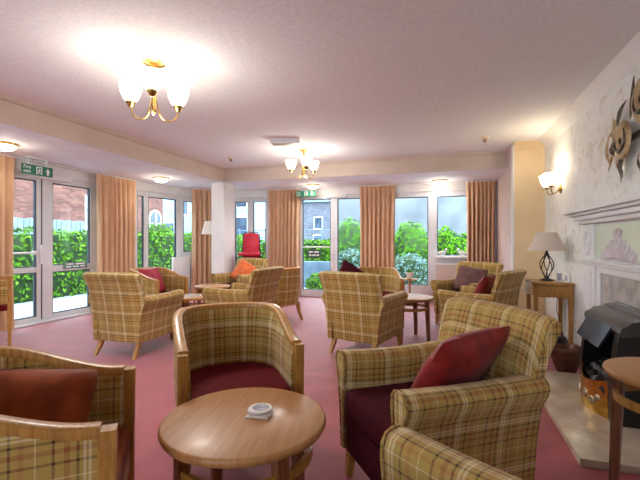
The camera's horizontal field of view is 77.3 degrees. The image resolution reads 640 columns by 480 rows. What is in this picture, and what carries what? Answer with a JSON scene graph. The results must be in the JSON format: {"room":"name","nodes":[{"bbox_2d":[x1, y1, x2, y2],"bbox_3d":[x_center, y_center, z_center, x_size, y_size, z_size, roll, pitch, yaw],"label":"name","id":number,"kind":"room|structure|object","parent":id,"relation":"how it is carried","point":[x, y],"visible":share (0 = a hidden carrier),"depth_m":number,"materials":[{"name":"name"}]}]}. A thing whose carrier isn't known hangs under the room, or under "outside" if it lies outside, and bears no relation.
{"room":"care facility","nodes":[
{"label":"care facility","id":0,"kind":"room"},
{"bbox_2d":[11,157,95,182],"bbox_3d":[-4.209,-1.085,5.639,0.140,0.210,2.520,0,0,17],"label":"wall","id":1,"kind":"structure","parent":0,"point":[73,174],"depth_m":6.23,"materials":[{"name":"white paint"}]},
{"bbox_2d":[13,170,96,325],"bbox_3d":[-4.159,0.110,5.624,0.155,2.180,2.480,0,0,17],"label":"door","id":2,"kind":"structure","parent":1,"relation":"attached to","point":[43,268],"depth_m":5.93,"materials":[{"name":"white plastic"}]},
{"bbox_2d":[63,261,86,268],"bbox_3d":[-3.909,0.385,6.399,0.010,0.100,0.430,0,0,17],"label":"notice","id":3,"kind":"object","parent":2,"relation":"attached to","point":[67,265],"visible":1,"depth_m":6.38,"materials":[{"name":"grey plastic"}]},
{"bbox_2d":[137,182,180,194],"bbox_3d":[-3.303,-1.085,8.172,0.140,0.210,1.115,0,0,30],"label":"wall","id":4,"kind":"structure","parent":0,"point":[141,186],"depth_m":8.09,"materials":[{"name":"white paint"}]},
{"bbox_2d":[136,190,179,267],"bbox_3d":[-3.295,0.110,8.167,0.070,2.180,1.075,0,0,30],"label":"window","id":5,"kind":"structure","parent":4,"relation":"attached to","point":[145,195],"depth_m":7.90,"materials":[{"name":"white plastic"}]},
{"bbox_2d":[180,188,191,195],"bbox_3d":[-2.676,-1.085,8.872,0.892,0.210,0.140,0,0,-33],"label":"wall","id":6,"kind":"structure","parent":0,"point":[184,191],"depth_m":8.65,"materials":[{"name":"white paint"}]},
{"bbox_2d":[180,196,191,293],"bbox_3d":[-2.670,0.110,8.863,0.852,2.180,0.070,0,0,-33],"label":"window","id":7,"kind":"structure","parent":6,"relation":"attached to","point":[183,199],"depth_m":8.65,"materials":[{"name":"white plastic"}]},
{"bbox_2d":[211,182,233,283],"bbox_3d":[-1.930,0.030,7.972,0.276,2.340,0.414,0,0,17],"label":"column","id":8,"kind":"structure","parent":0,"point":[222,193],"depth_m":7.79,"materials":[{"name":"white paint"}]},
{"bbox_2d":[234,190,267,196],"bbox_3d":[-1.557,-1.085,8.999,1.561,0.210,0.140,0,0,8],"label":"wall","id":9,"kind":"structure","parent":0,"point":[237,193],"depth_m":8.93,"materials":[{"name":"white paint"}]},
{"bbox_2d":[234,197,268,268],"bbox_3d":[-1.558,0.110,8.989,1.521,2.180,0.070,0,0,8],"label":"window","id":10,"kind":"structure","parent":9,"relation":"attached to","point":[251,201],"depth_m":8.95,"materials":[{"name":"white plastic"}]},
{"bbox_2d":[0,123,507,189],"bbox_3d":[-1.422,-1.320,3.477,6.885,0.360,11.000,0,0,17],"label":"ceiling","id":11,"kind":"structure","parent":0,"point":[58,151],"depth_m":6.56,"materials":[{"name":"paint"}]},
{"bbox_2d":[0,141,18,151],"bbox_3d":[-3.698,-1.097,4.681,0.276,0.085,0.276,0,0,17],"label":"flush light","id":12,"kind":"object","parent":11,"relation":"attached to","point":[4,146],"visible":1,"depth_m":4.63,"materials":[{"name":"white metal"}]},
{"bbox_2d":[21,156,52,177],"bbox_3d":[-3.900,-1.024,5.522,0.028,0.237,0.440,0,0,17],"label":"exit sign","id":13,"kind":"object","parent":11,"relation":"hanging from","point":[27,168],"visible":1,"depth_m":5.50,"materials":[{"name":"green plastic"}]},
{"bbox_2d":[0,153,140,181],"bbox_3d":[-3.943,-1.125,5.855,0.026,0.026,3.650,0,0,17],"label":"trim","id":14,"kind":"structure","parent":11,"relation":"attached to","point":[0,153],"depth_m":6.02,"materials":[{"name":"white paint"}]},
{"bbox_2d":[0,155,15,330],"bbox_3d":[-4.245,0.030,4.918,0.152,2.280,0.982,0,0,17],"label":"curtain","id":15,"kind":"object","parent":14,"relation":"hanging from","point":[7,164],"visible":0.84,"depth_m":5.28,"materials":[{"name":"beige fabric"}]},
{"bbox_2d":[96,174,135,272],"bbox_3d":[-3.560,0.030,7.029,0.149,2.280,0.880,0,0,17],"label":"curtain","id":16,"kind":"object","parent":14,"relation":"hanging from","point":[115,197],"visible":0.74,"depth_m":6.95,"materials":[{"name":"beige fabric"}]},
{"bbox_2d":[296,186,315,196],"bbox_3d":[-0.301,-1.036,8.385,0.440,0.212,0.028,0,0,17],"label":"exit sign","id":17,"kind":"object","parent":11,"relation":"hanging from","point":[299,193],"visible":0.99,"depth_m":8.38,"materials":[{"name":"green plastic"}]},
{"bbox_3d":[-2.488,-1.125,8.691,0.421,0.026,0.585,0,0,17],"label":"trim","id":18,"kind":"structure","parent":11,"relation":"attached to","visible":0},
{"bbox_2d":[191,189,210,293],"bbox_3d":[-2.511,0.030,8.698,0.553,2.280,0.139,0,0,-36],"label":"curtain","id":19,"kind":"object","parent":18,"relation":"hanging from","point":[201,199],"visible":0.71,"depth_m":8.62,"materials":[{"name":"beige fabric"}]},
{"bbox_2d":[0,99,507,181],"bbox_3d":[-0.863,-1.270,2.492,5.035,0.260,9.450,0,0,17],"label":"beam face","id":20,"kind":"structure","parent":0,"point":[12,114],"depth_m":6.38,"materials":[{"name":"paint"}]},
{"bbox_2d":[267,189,300,294],"bbox_3d":[-0.788,0.030,8.690,0.752,2.280,0.139,0,0,13],"label":"curtain","id":21,"kind":"object","parent":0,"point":[283,205],"visible":0.77,"depth_m":8.68,"materials":[{"name":"beige fabric"}]},
{"bbox_2d":[0,0,639,167],"bbox_3d":[-0.624,-1.450,2.418,5.535,0.100,9.450,0,0,17],"label":"ceiling","id":22,"kind":"structure","parent":0,"point":[349,80],"depth_m":3.19,"materials":[{"name":"paint"}]},
{"bbox_2d":[118,58,188,121],"bbox_3d":[-1.343,-1.180,3.171,0.501,0.440,0.529,0,0,17],"label":"chandelier","id":23,"kind":"object","parent":22,"relation":"hanging from","point":[152,77],"visible":1,"depth_m":3.13,"materials":[{"name":"white glass"}]},
{"bbox_2d":[270,138,299,145],"bbox_3d":[-0.482,-1.362,5.508,0.400,0.076,0.150,0,0,0],"label":"ceiling vent","id":24,"kind":"object","parent":22,"relation":"in","point":[273,141],"visible":1,"depth_m":5.43,"materials":[{"name":"white paint"}]},
{"bbox_2d":[285,149,318,178],"bbox_3d":[-0.299,-1.180,6.165,0.484,0.440,0.531,0,0,17],"label":"chandelier","id":25,"kind":"object","parent":22,"relation":"hanging from","point":[307,161],"visible":1,"depth_m":6.14,"materials":[{"name":"white glass"}]},
{"bbox_2d":[0,296,639,479],"bbox_3d":[-1.214,1.250,3.386,7.235,0.100,10.950,0,0,17],"label":"floor","id":26,"kind":"structure","parent":0,"point":[72,337],"depth_m":3.30,"materials":[{"name":"carpet"}]},
{"bbox_2d":[0,275,12,345],"bbox_3d":[-3.801,0.790,4.492,0.560,0.820,0.536,0,0,-38],"label":"wooden armchair","id":27,"kind":"object","parent":26,"relation":"on","point":[5,291],"visible":0.98,"depth_m":4.44,"materials":[{"name":"brown wood"}]},
{"bbox_2d":[0,311,90,331],"bbox_3d":[-4.139,1.185,5.628,0.120,0.030,2.500,0,0,17],"label":"trim","id":28,"kind":"structure","parent":26,"relation":"on","point":[88,312],"depth_m":5.92,"materials":[{"name":"white plastic"}]},
{"bbox_2d":[0,346,135,479],"bbox_3d":[-0.997,0.798,1.310,0.666,0.803,0.646,0,0,-20],"label":"tub chair","id":29,"kind":"object","parent":26,"relation":"on","point":[102,447],"visible":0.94,"depth_m":1.12,"materials":[{"name":"fabric"}]},
{"bbox_2d":[0,369,97,422],"bbox_3d":[-1.049,0.626,1.433,0.454,0.309,0.268,0,0,-3],"label":"cushion","id":30,"kind":"object","parent":29,"relation":"on","point":[53,395],"visible":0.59,"depth_m":1.39,"materials":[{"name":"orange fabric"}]},
{"bbox_2d":[117,427,129,479],"bbox_3d":[-0.966,0.815,1.322,0.569,0.100,0.522,0,0,-20],"label":"seat cushion","id":31,"kind":"object","parent":29,"relation":"on","point":[123,452],"depth_m":1.51,"materials":[{"name":"fabric"}]},
{"bbox_2d":[82,272,184,359],"bbox_3d":[-2.036,0.757,4.400,0.748,0.885,0.798,0,0,18],"label":"armchair","id":32,"kind":"object","parent":26,"relation":"on","point":[121,311],"visible":0.94,"depth_m":4.12,"materials":[{"name":"brown fabric"}]},
{"bbox_2d":[129,267,188,302],"bbox_3d":[-2.390,0.798,5.818,0.666,0.803,0.646,0,0,22],"label":"tub chair","id":33,"kind":"object","parent":26,"relation":"on","point":[172,280],"visible":0.41,"depth_m":5.95,"materials":[{"name":"beige fabric"}]},
{"bbox_2d":[139,268,165,291],"bbox_3d":[-2.456,0.580,5.867,0.202,0.358,0.412,0,0,17],"label":"cushion","id":34,"kind":"object","parent":33,"relation":"on","point":[154,273],"visible":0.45,"depth_m":5.89,"materials":[{"name":"fabric"}]},
{"bbox_2d":[171,257,190,293],"bbox_3d":[-2.933,0.770,8.494,0.090,0.860,0.442,0,0,38],"label":"radiator","id":35,"kind":"object","parent":26,"relation":"on","point":[180,265],"visible":0.57,"depth_m":8.46,"materials":[{"name":"white metal"}]},
{"bbox_2d":[170,293,203,339],"bbox_3d":[-1.640,0.950,5.100,0.460,0.500,0.460,0,0,-9],"label":"square table","id":36,"kind":"object","parent":26,"relation":"on","point":[200,298],"visible":0.1,"depth_m":4.90,"materials":[{"name":"brown wood"}]},
{"bbox_2d":[201,221,210,233],"bbox_3d":[-2.232,0.400,8.199,0.390,1.600,0.390,0,0,17],"label":"floor lamp","id":37,"kind":"object","parent":26,"relation":"on","point":[207,225],"visible":0.28,"depth_m":8.05,"materials":[{"name":"white fabric"}]},
{"bbox_2d":[194,284,229,304],"bbox_3d":[-1.700,0.950,6.300,0.560,0.500,0.560,0,0,0],"label":"coffee table","id":38,"kind":"object","parent":26,"relation":"on","point":[199,288],"visible":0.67,"depth_m":6.15,"materials":[{"name":"brown wood"}]},
{"bbox_2d":[172,302,303,406],"bbox_3d":[-0.493,0.798,2.270,0.646,0.803,0.666,0,0,-22],"label":"tub chair","id":39,"kind":"object","parent":26,"relation":"on","point":[231,345],"visible":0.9,"depth_m":2.39,"materials":[{"name":"beige fabric"}]},
{"bbox_2d":[190,362,290,399],"bbox_3d":[-0.481,0.815,2.240,0.522,0.100,0.569,0,0,-22],"label":"seat cushion","id":40,"kind":"object","parent":39,"relation":"on","point":[210,377],"depth_m":2.24,"materials":[{"name":"red fabric"}]},
{"bbox_2d":[210,258,268,288],"bbox_3d":[-1.409,0.757,7.138,0.748,0.885,0.798,0,0,30],"label":"armchair","id":41,"kind":"object","parent":26,"relation":"on","point":[216,278],"visible":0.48,"depth_m":7.12,"materials":[{"name":"brown fabric"}]},
{"bbox_2d":[218,281,235,288],"bbox_3d":[-1.462,0.804,7.049,0.486,0.132,0.585,0,0,30],"label":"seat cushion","id":42,"kind":"object","parent":41,"relation":"on","point":[219,282],"depth_m":7.02,"materials":[{"name":"fabric"}]},
{"bbox_2d":[230,259,256,279],"bbox_3d":[-1.365,0.560,7.134,0.516,0.476,0.223,0,0,37],"label":"cushion","id":43,"kind":"object","parent":41,"relation":"on","point":[243,268],"visible":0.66,"depth_m":7.11,"materials":[{"name":"orange fabric"}]},
{"bbox_2d":[157,387,325,479],"bbox_3d":[-0.300,0.950,1.600,0.650,0.500,0.650,0,0,6],"label":"coffee table","id":44,"kind":"object","parent":26,"relation":"on","point":[213,431],"visible":0.98,"depth_m":1.48,"materials":[{"name":"brown wood"}]},
{"bbox_2d":[245,409,274,419],"bbox_3d":[-0.242,0.697,1.620,0.094,0.006,0.094,0,0,11],"label":"coaster","id":45,"kind":"object","parent":44,"relation":"on","point":[247,415],"visible":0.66,"depth_m":1.58,"materials":[{"name":"beige plastic"}]},
{"bbox_2d":[249,409,272,417],"bbox_3d":[-0.237,0.690,1.615,0.098,0.006,0.098,0,0,-11],"label":"coaster","id":46,"kind":"object","parent":45,"relation":"on","point":[271,412],"visible":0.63,"depth_m":1.58,"materials":[{"name":"white ceramic"}]},
{"bbox_2d":[247,408,270,414],"bbox_3d":[-0.245,0.684,1.623,0.098,0.006,0.098,0,0,29],"label":"coaster","id":47,"kind":"object","parent":46,"relation":"on","point":[248,411],"visible":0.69,"depth_m":1.58,"materials":[{"name":"white ceramic"}]},
{"bbox_2d":[249,403,271,413],"bbox_3d":[-0.241,0.677,1.621,0.094,0.007,0.094,0,0,17],"label":"coaster","id":48,"kind":"object","parent":47,"relation":"on","point":[258,408],"visible":1,"depth_m":1.61,"materials":[{"name":"white ceramic"}]},
{"bbox_2d":[252,404,268,410],"bbox_3d":[-0.241,0.674,1.621,0.068,0.001,0.068,0,0,17],"label":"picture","id":49,"kind":"object","parent":48,"relation":"on","point":[255,407],"depth_m":1.62},
{"bbox_2d":[202,266,283,304],"bbox_3d":[-0.930,0.757,5.022,0.798,0.885,0.748,0,0,22],"label":"armchair","id":50,"kind":"object","parent":26,"relation":"on","point":[263,283],"visible":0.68,"depth_m":4.77,"materials":[{"name":"brown fabric"}]},
{"bbox_2d":[248,267,302,319],"bbox_3d":[-0.642,0.798,6.107,0.666,0.803,0.646,0,0,37],"label":"armchair","id":51,"kind":"object","parent":26,"relation":"on","point":[289,282],"visible":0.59,"depth_m":5.87,"materials":[{"name":"beige fabric"}]},
{"bbox_2d":[319,271,407,352],"bbox_3d":[0.478,0.757,4.382,0.748,0.885,0.798,0,0,34],"label":"armchair","id":52,"kind":"object","parent":26,"relation":"on","point":[357,309],"visible":0.99,"depth_m":4.12,"materials":[{"name":"brown fabric"}]},
{"bbox_2d":[339,260,364,272],"bbox_3d":[0.343,0.435,4.342,0.483,0.470,0.160,0,0,32],"label":"cushion","id":53,"kind":"object","parent":52,"relation":"on","point":[346,266],"visible":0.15,"depth_m":4.28,"materials":[{"name":"red fabric"}]},
{"bbox_2d":[357,267,404,327],"bbox_3d":[0.828,0.798,5.822,0.646,0.803,0.666,0,0,-6],"label":"tub chair","id":54,"kind":"object","parent":26,"relation":"on","point":[392,281],"visible":0.3,"depth_m":6.00,"materials":[{"name":"beige fabric"}]},
{"bbox_2d":[385,293,433,342],"bbox_3d":[1.090,0.940,4.920,0.600,0.520,0.600,0,0,-11],"label":"coffee table","id":55,"kind":"object","parent":26,"relation":"on","point":[414,300],"visible":0.58,"depth_m":4.77,"materials":[{"name":"brown wood"}]},
{"bbox_2d":[403,269,417,305],"bbox_3d":[1.694,0.835,7.557,0.320,0.731,0.320,0,0,17],"label":"side table","id":56,"kind":"object","parent":26,"relation":"on","point":[409,274],"visible":0.72,"depth_m":7.52,"materials":[{"name":"beige wood"}]},
{"bbox_2d":[436,263,456,279],"bbox_3d":[2.575,0.820,7.729,0.642,0.760,0.090,0,0,17],"label":"radiator","id":57,"kind":"object","parent":26,"relation":"on","point":[443,271],"visible":0.35,"depth_m":7.73,"materials":[{"name":"pink paint"}]},
{"bbox_2d":[335,297,560,479],"bbox_3d":[0.570,0.757,1.907,0.798,0.885,0.748,0,0,-19],"label":"armchair","id":58,"kind":"object","parent":26,"relation":"on","point":[494,420],"visible":0.84,"depth_m":1.69,"materials":[{"name":"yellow fabric"}]},
{"bbox_2d":[345,381,413,452],"bbox_3d":[0.472,0.804,1.873,0.585,0.132,0.486,0,0,-19],"label":"seat cushion","id":59,"kind":"object","parent":58,"relation":"on","point":[367,403],"depth_m":1.85,"materials":[{"name":"red fabric"}]},
{"bbox_2d":[410,326,509,388],"bbox_3d":[0.616,0.575,1.800,0.458,0.387,0.285,0,0,-30],"label":"cushion","id":60,"kind":"object","parent":58,"relation":"on","point":[466,357],"visible":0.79,"depth_m":1.67,"materials":[{"name":"red fabric"}]},
{"bbox_2d":[380,424,522,479],"bbox_3d":[0.259,0.757,0.724,0.748,0.885,0.798,0,0,-41],"label":"armchair","id":61,"kind":"object","parent":26,"relation":"on","point":[409,454],"visible":1,"depth_m":1.09,"materials":[{"name":"brown fabric"}]},
{"bbox_2d":[430,261,503,323],"bbox_3d":[2.137,0.757,5.803,0.798,0.885,0.748,0,0,-38],"label":"armchair","id":62,"kind":"object","parent":26,"relation":"on","point":[493,268],"visible":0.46,"depth_m":5.82,"materials":[{"name":"brown fabric"}]},
{"bbox_2d":[452,266,487,290],"bbox_3d":[2.171,0.560,5.805,0.224,0.382,0.478,0,0,-39],"label":"cushion","id":63,"kind":"object","parent":62,"relation":"on","point":[466,275],"visible":0.69,"depth_m":5.79,"materials":[{"name":"brown fabric"}]},
{"bbox_2d":[436,269,526,327],"bbox_3d":[1.875,0.757,4.605,0.748,0.885,0.798,0,0,-45],"label":"armchair","id":64,"kind":"object","parent":26,"relation":"on","point":[507,284],"visible":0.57,"depth_m":4.33,"materials":[{"name":"brown fabric"}]},
{"bbox_2d":[474,275,495,293],"bbox_3d":[1.866,0.560,4.543,0.413,0.352,0.212,0,0,-44],"label":"cushion","id":65,"kind":"object","parent":64,"relation":"on","point":[485,285],"visible":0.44,"depth_m":4.40,"materials":[{"name":"red fabric"}]},
{"bbox_2d":[526,279,574,344],"bbox_3d":[2.630,0.830,4.608,0.405,0.740,0.490,0,0,17],"label":"table","id":66,"kind":"object","parent":26,"relation":"on","point":[551,289],"visible":0.8,"depth_m":4.41,"materials":[{"name":"brown wood"}]},
{"bbox_2d":[524,278,538,293],"bbox_3d":[2.388,0.508,4.521,0.148,0.177,0.151,0,0,17],"label":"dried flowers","id":67,"kind":"object","parent":66,"relation":"on","point":[526,289],"visible":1,"depth_m":4.49,"materials":[{"name":"beige plant"}]},
{"bbox_2d":[528,232,566,280],"bbox_3d":[2.635,0.179,4.648,0.400,0.560,0.400,0,0,17],"label":"table lamp","id":68,"kind":"object","parent":66,"relation":"on","point":[542,241],"visible":1,"depth_m":4.55,"materials":[{"name":"fabric"}]},
{"bbox_2d":[551,343,579,372],"bbox_3d":[2.260,1.086,3.676,0.276,0.228,0.276,0,0,17],"label":"planter","id":69,"kind":"object","parent":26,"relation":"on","point":[565,357],"visible":0.78,"depth_m":3.60,"materials":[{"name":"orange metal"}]},
{"bbox_2d":[544,371,639,474],"bbox_3d":[1.867,1.177,2.792,0.534,0.045,1.560,0,0,17],"label":"hearth","id":70,"kind":"object","parent":26,"relation":"on","point":[586,433],"visible":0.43,"depth_m":2.45,"materials":[{"name":"beige stone"}]},
{"bbox_2d":[576,301,639,428],"bbox_3d":[2.009,0.806,2.780,0.335,0.697,0.670,0,0,17],"label":"fireplace","id":71,"kind":"object","parent":70,"relation":"on","point":[607,331],"visible":0.77,"depth_m":2.70,"materials":[{"name":"black metal"}]},
{"bbox_2d":[576,316,610,347],"bbox_3d":[1.930,0.635,2.825,0.087,0.140,0.440,0,0,17],"label":"hood","id":72,"kind":"object","parent":71,"relation":"attached to","point":[594,329],"depth_m":2.78,"materials":[{"name":"metal"}]},
{"bbox_2d":[562,194,639,322],"bbox_3d":[2.135,0.461,2.741,0.255,1.478,2.340,0,0,17],"label":"mantelpiece","id":73,"kind":"object","parent":26,"relation":"on","point":[610,262],"visible":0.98,"depth_m":3.10,"materials":[{"name":"white paint"}]},
{"bbox_2d":[562,194,639,224],"bbox_3d":[2.135,-0.215,2.741,0.255,0.126,2.340,0,0,17],"label":"mantel shelf","id":74,"kind":"object","parent":73,"relation":"attached to","point":[627,209],"depth_m":2.95,"materials":[{"name":"white paint"}]},
{"bbox_2d":[602,357,639,479],"bbox_3d":[1.552,0.890,1.759,0.510,0.620,0.510,0,0,3],"label":"coffee table","id":75,"kind":"object","parent":26,"relation":"on","point":[624,372],"visible":1,"depth_m":1.89,"materials":[{"name":"brown wood"}]},
{"bbox_3d":[-1.432,0.743,8.173,0.522,0.917,0.569,0,0,-3],"label":"chair","id":76,"kind":"object","parent":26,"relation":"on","visible":0},
{"bbox_2d":[241,248,259,257],"bbox_3d":[-1.432,0.383,8.172,0.522,0.917,0.569,0,0,-3],"label":"chair","id":77,"kind":"object","parent":76,"relation":"on","point":[243,249],"visible":0.27,"depth_m":8.35,"materials":[{"name":"red fabric"}]},
{"bbox_2d":[235,232,262,267],"bbox_3d":[-1.432,0.263,8.172,0.522,0.917,0.569,0,0,-3],"label":"chair","id":78,"kind":"object","parent":77,"relation":"on","point":[251,240],"visible":0.85,"depth_m":8.36,"materials":[{"name":"red fabric"}]},
{"bbox_2d":[289,186,363,195],"bbox_3d":[0.192,-1.085,8.588,2.120,0.210,0.140,0,0,17],"label":"wall","id":79,"kind":"structure","parent":0,"point":[340,190],"depth_m":8.47,"materials":[{"name":"white paint"}]},
{"bbox_2d":[299,194,359,296],"bbox_3d":[0.179,0.105,8.548,2.080,2.190,0.135,0,0,17],"label":"door","id":80,"kind":"structure","parent":79,"relation":"attached to","point":[334,198],"depth_m":8.53,"materials":[{"name":"white plastic"}]},
{"bbox_2d":[308,250,320,257],"bbox_3d":[-0.127,0.275,8.623,0.290,0.170,0.010,0,0,17],"label":"notice","id":81,"kind":"object","parent":80,"relation":"attached to","point":[311,253],"visible":1,"depth_m":8.62,"materials":[{"name":"plastic"}]},
{"bbox_2d":[339,196,466,236],"bbox_3d":[5.369,-0.490,14.197,10.150,3.620,0.300,0,0,17],"label":"sky","id":82,"kind":"structure","parent":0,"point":[452,211],"depth_m":14.57,"materials":[{"name":"blue"}]},
{"bbox_2d":[387,181,496,192],"bbox_3d":[2.295,-1.085,7.936,2.365,0.210,0.140,0,0,17],"label":"wall","id":83,"kind":"structure","parent":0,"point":[462,185],"depth_m":7.90,"materials":[{"name":"white paint"}]},
{"bbox_2d":[395,189,496,301],"bbox_3d":[2.292,0.110,7.927,2.325,2.180,0.070,0,0,17],"label":"window","id":84,"kind":"structure","parent":83,"relation":"attached to","point":[432,197],"depth_m":7.91,"materials":[{"name":"white plastic"}]},
{"bbox_2d":[497,148,510,271],"bbox_3d":[3.144,-0.150,6.747,0.100,2.700,1.950,0,0,17],"label":"wall","id":85,"kind":"structure","parent":0,"point":[504,182],"depth_m":6.61,"materials":[{"name":"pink paint"}]},
{"bbox_2d":[0,94,507,170],"bbox_3d":[-0.865,-1.380,2.487,5.035,0.039,9.438,0,0,17],"label":"trim","id":86,"kind":"structure","parent":85,"relation":"attached to","point":[2,97],"depth_m":6.29,"materials":[{"name":"paint"}]},
{"bbox_2d":[359,185,395,267],"bbox_3d":[1.155,0.030,8.082,0.741,2.280,0.119,0,0,17],"label":"curtain","id":87,"kind":"object","parent":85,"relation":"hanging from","point":[377,203],"visible":0.73,"depth_m":8.07,"materials":[{"name":"beige fabric"}]},
{"bbox_2d":[259,180,497,190],"bbox_3d":[0.977,-1.125,8.125,4.855,0.026,0.026,0,0,17],"label":"trim","id":88,"kind":"structure","parent":85,"relation":"attached to","point":[475,180],"depth_m":8.03,"materials":[{"name":"white paint"}]},
{"bbox_2d":[466,181,494,262],"bbox_3d":[3.006,0.030,7.484,0.512,2.280,0.139,0,0,17],"label":"curtain","id":89,"kind":"object","parent":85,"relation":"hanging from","point":[480,196],"visible":0.62,"depth_m":7.47,"materials":[{"name":"beige fabric"}]},
{"bbox_2d":[511,144,513,270],"bbox_3d":[2.797,-0.098,5.816,0.018,2.595,0.174,0,0,17],"label":"trim","id":90,"kind":"structure","parent":85,"relation":"attached to","point":[512,146],"depth_m":5.75,"materials":[{"name":"white paint"}]},
{"bbox_2d":[514,149,544,312],"bbox_3d":[3.007,-0.150,5.716,0.450,2.700,0.100,0,0,17],"label":"wall","id":91,"kind":"structure","parent":0,"point":[529,194],"depth_m":5.68,"materials":[{"name":"beige paint"}]},
{"bbox_2d":[514,140,543,150],"bbox_3d":[2.952,-1.344,5.623,0.400,0.112,0.110,0,0,17],"label":"trim","id":92,"kind":"structure","parent":91,"relation":"attached to","point":[532,144],"depth_m":5.64,"materials":[{"name":"beige paint"}]},
{"bbox_2d":[545,64,639,344],"bbox_3d":[1.914,-0.150,1.396,0.120,2.700,9.000,0,0,17],"label":"wall","id":93,"kind":"structure","parent":0,"point":[578,154],"depth_m":4.13,"materials":[{"name":"paint"}]},
{"bbox_2d":[539,172,561,194],"bbox_3d":[2.819,-0.688,4.884,0.218,0.248,0.376,0,0,17],"label":"wall light","id":94,"kind":"object","parent":93,"relation":"attached to","point":[549,179],"visible":1,"depth_m":4.78,"materials":[{"name":"white glass"}]},
{"bbox_2d":[538,31,639,148],"bbox_3d":[1.790,-1.344,1.382,0.110,0.112,8.900,0,0,17],"label":"trim","id":95,"kind":"structure","parent":93,"relation":"attached to","point":[628,58],"depth_m":3.53,"materials":[{"name":"white paint"}]},
{"bbox_2d":[605,76,639,182],"bbox_3d":[2.275,-0.800,2.948,0.109,1.021,0.839,0,0,17],"label":"wall sculpture","id":96,"kind":"object","parent":93,"relation":"attached to","point":[622,137],"visible":1,"depth_m":2.98,"materials":[{"name":"metal"}]},
{"label":"outside","id":97,"kind":"structure","parent":0,"visible":0},
{"bbox_2d":[14,287,307,318],"bbox_3d":[-0.669,1.370,31.616,100.000,0.100,80.000,0,0,17],"label":"ground","id":98,"kind":"structure","parent":97,"point":[23,309],"depth_m":8.32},
{"bbox_2d":[13,217,84,234],"bbox_3d":[-8.450,0.352,8.401,0.142,1.935,8.045,0,0,17],"label":"fence","id":99,"kind":"object","parent":98,"relation":"on","point":[68,225],"visible":0.19,"depth_m":11.39,"materials":[{"name":"blue paint"}]},
{"bbox_2d":[14,179,162,232],"bbox_3d":[-14.698,-1.305,10.001,6.600,5.250,25.000,0,0,17],"label":"brick building","id":100,"kind":"structure","parent":98,"relation":"on","point":[69,203],"depth_m":15.53,"materials":[{"name":"red brick"}]},
{"bbox_2d":[13,225,242,303],"bbox_3d":[-5.886,0.511,11.498,1.183,1.744,15.700,0,0,17],"label":"hedge","id":101,"kind":"object","parent":98,"relation":"on","point":[67,247],"visible":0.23,"depth_m":9.62,"materials":[{"name":"green plant"}]},
{"bbox_2d":[139,222,173,235],"bbox_3d":[-7.061,0.240,17.462,1.921,2.160,1.956,0,0,17],"label":"shrub","id":102,"kind":"object","parent":98,"relation":"on","point":[153,227],"visible":0.13,"depth_m":17.17,"materials":[{"name":"green plant"}]},
{"bbox_2d":[163,199,264,243],"bbox_3d":[-8.926,-1.980,29.464,11.100,6.600,3.800,0,0,17],"label":"house","id":103,"kind":"structure","parent":98,"relation":"on","point":[168,205],"depth_m":27.84,"materials":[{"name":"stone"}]},
{"bbox_2d":[237,228,329,240],"bbox_3d":[-2.197,0.320,21.620,8.087,2.000,0.100,0,0,17],"label":"railing","id":104,"kind":"object","parent":98,"relation":"on","point":[321,229],"visible":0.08,"depth_m":21.02,"materials":[{"name":"grey metal"}]},
{"bbox_2d":[260,239,329,260],"bbox_3d":[-0.788,0.646,13.855,2.898,1.472,1.010,0,0,17],"label":"hedge","id":105,"kind":"object","parent":98,"relation":"on","point":[324,242],"visible":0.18,"depth_m":13.32,"materials":[{"name":"green plant"}]},
{"bbox_2d":[305,273,322,288],"bbox_3d":[-0.010,1.062,9.951,0.776,0.565,0.748,0,0,17],"label":"shrub","id":106,"kind":"object","parent":98,"relation":"on","point":[314,282],"visible":0.31,"depth_m":9.71,"materials":[{"name":"green plant"}]},
{"bbox_2d":[304,200,329,242],"bbox_3d":[-1.662,-3.630,48.675,24.400,9.900,8.800,0,0,17],"label":"terraced houses","id":107,"kind":"structure","parent":98,"relation":"on","point":[316,212],"depth_m":44.02,"materials":[{"name":"grey brick"}]},
{"bbox_2d":[304,261,329,286],"bbox_3d":[0.538,0.950,11.193,2.800,0.740,0.200,0,0,17],"label":"wall","id":108,"kind":"structure","parent":98,"relation":"on","point":[310,267],"depth_m":11.32,"materials":[{"name":"blue stone"}]},
{"bbox_2d":[325,217,359,260],"bbox_3d":[0.916,0.307,12.275,1.540,2.076,1.536,0,0,17],"label":"round bush","id":109,"kind":"object","parent":98,"relation":"on","point":[349,233],"visible":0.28,"depth_m":11.78,"materials":[{"name":"green plant"}]},
{"bbox_2d":[339,248,359,269],"bbox_3d":[0.791,0.747,10.329,1.046,1.146,1.074,0,0,17],"label":"bush","id":110,"kind":"object","parent":98,"relation":"on","point":[351,256],"visible":0.16,"depth_m":10.03,"materials":[{"name":"green plant"}]},
{"bbox_2d":[395,221,426,264],"bbox_3d":[2.682,0.359,11.732,1.204,1.922,1.185,0,0,17],"label":"round bush","id":111,"kind":"object","parent":98,"relation":"on","point":[411,238],"visible":0.54,"depth_m":11.38,"materials":[{"name":"green plant"}]},
{"bbox_2d":[395,252,426,283],"bbox_3d":[2.180,0.808,9.895,1.147,1.050,1.166,0,0,17],"label":"bush","id":112,"kind":"object","parent":98,"relation":"on","point":[417,265],"visible":0.42,"depth_m":9.53,"materials":[{"name":"green plant"}]},
{"bbox_2d":[438,225,457,254],"bbox_3d":[3.871,0.417,12.305,1.004,1.829,0.996,0,0,17],"label":"round bush","id":113,"kind":"object","parent":98,"relation":"on","point":[446,238],"visible":0.22,"depth_m":12.02,"materials":[{"name":"green plant"}]},
{"bbox_2d":[450,232,466,254],"bbox_3d":[4.000,0.522,11.115,0.767,1.596,0.790,0,0,17],"label":"round bush","id":114,"kind":"object","parent":98,"relation":"on","point":[460,242],"visible":0.28,"depth_m":10.96,"materials":[{"name":"green plant"}]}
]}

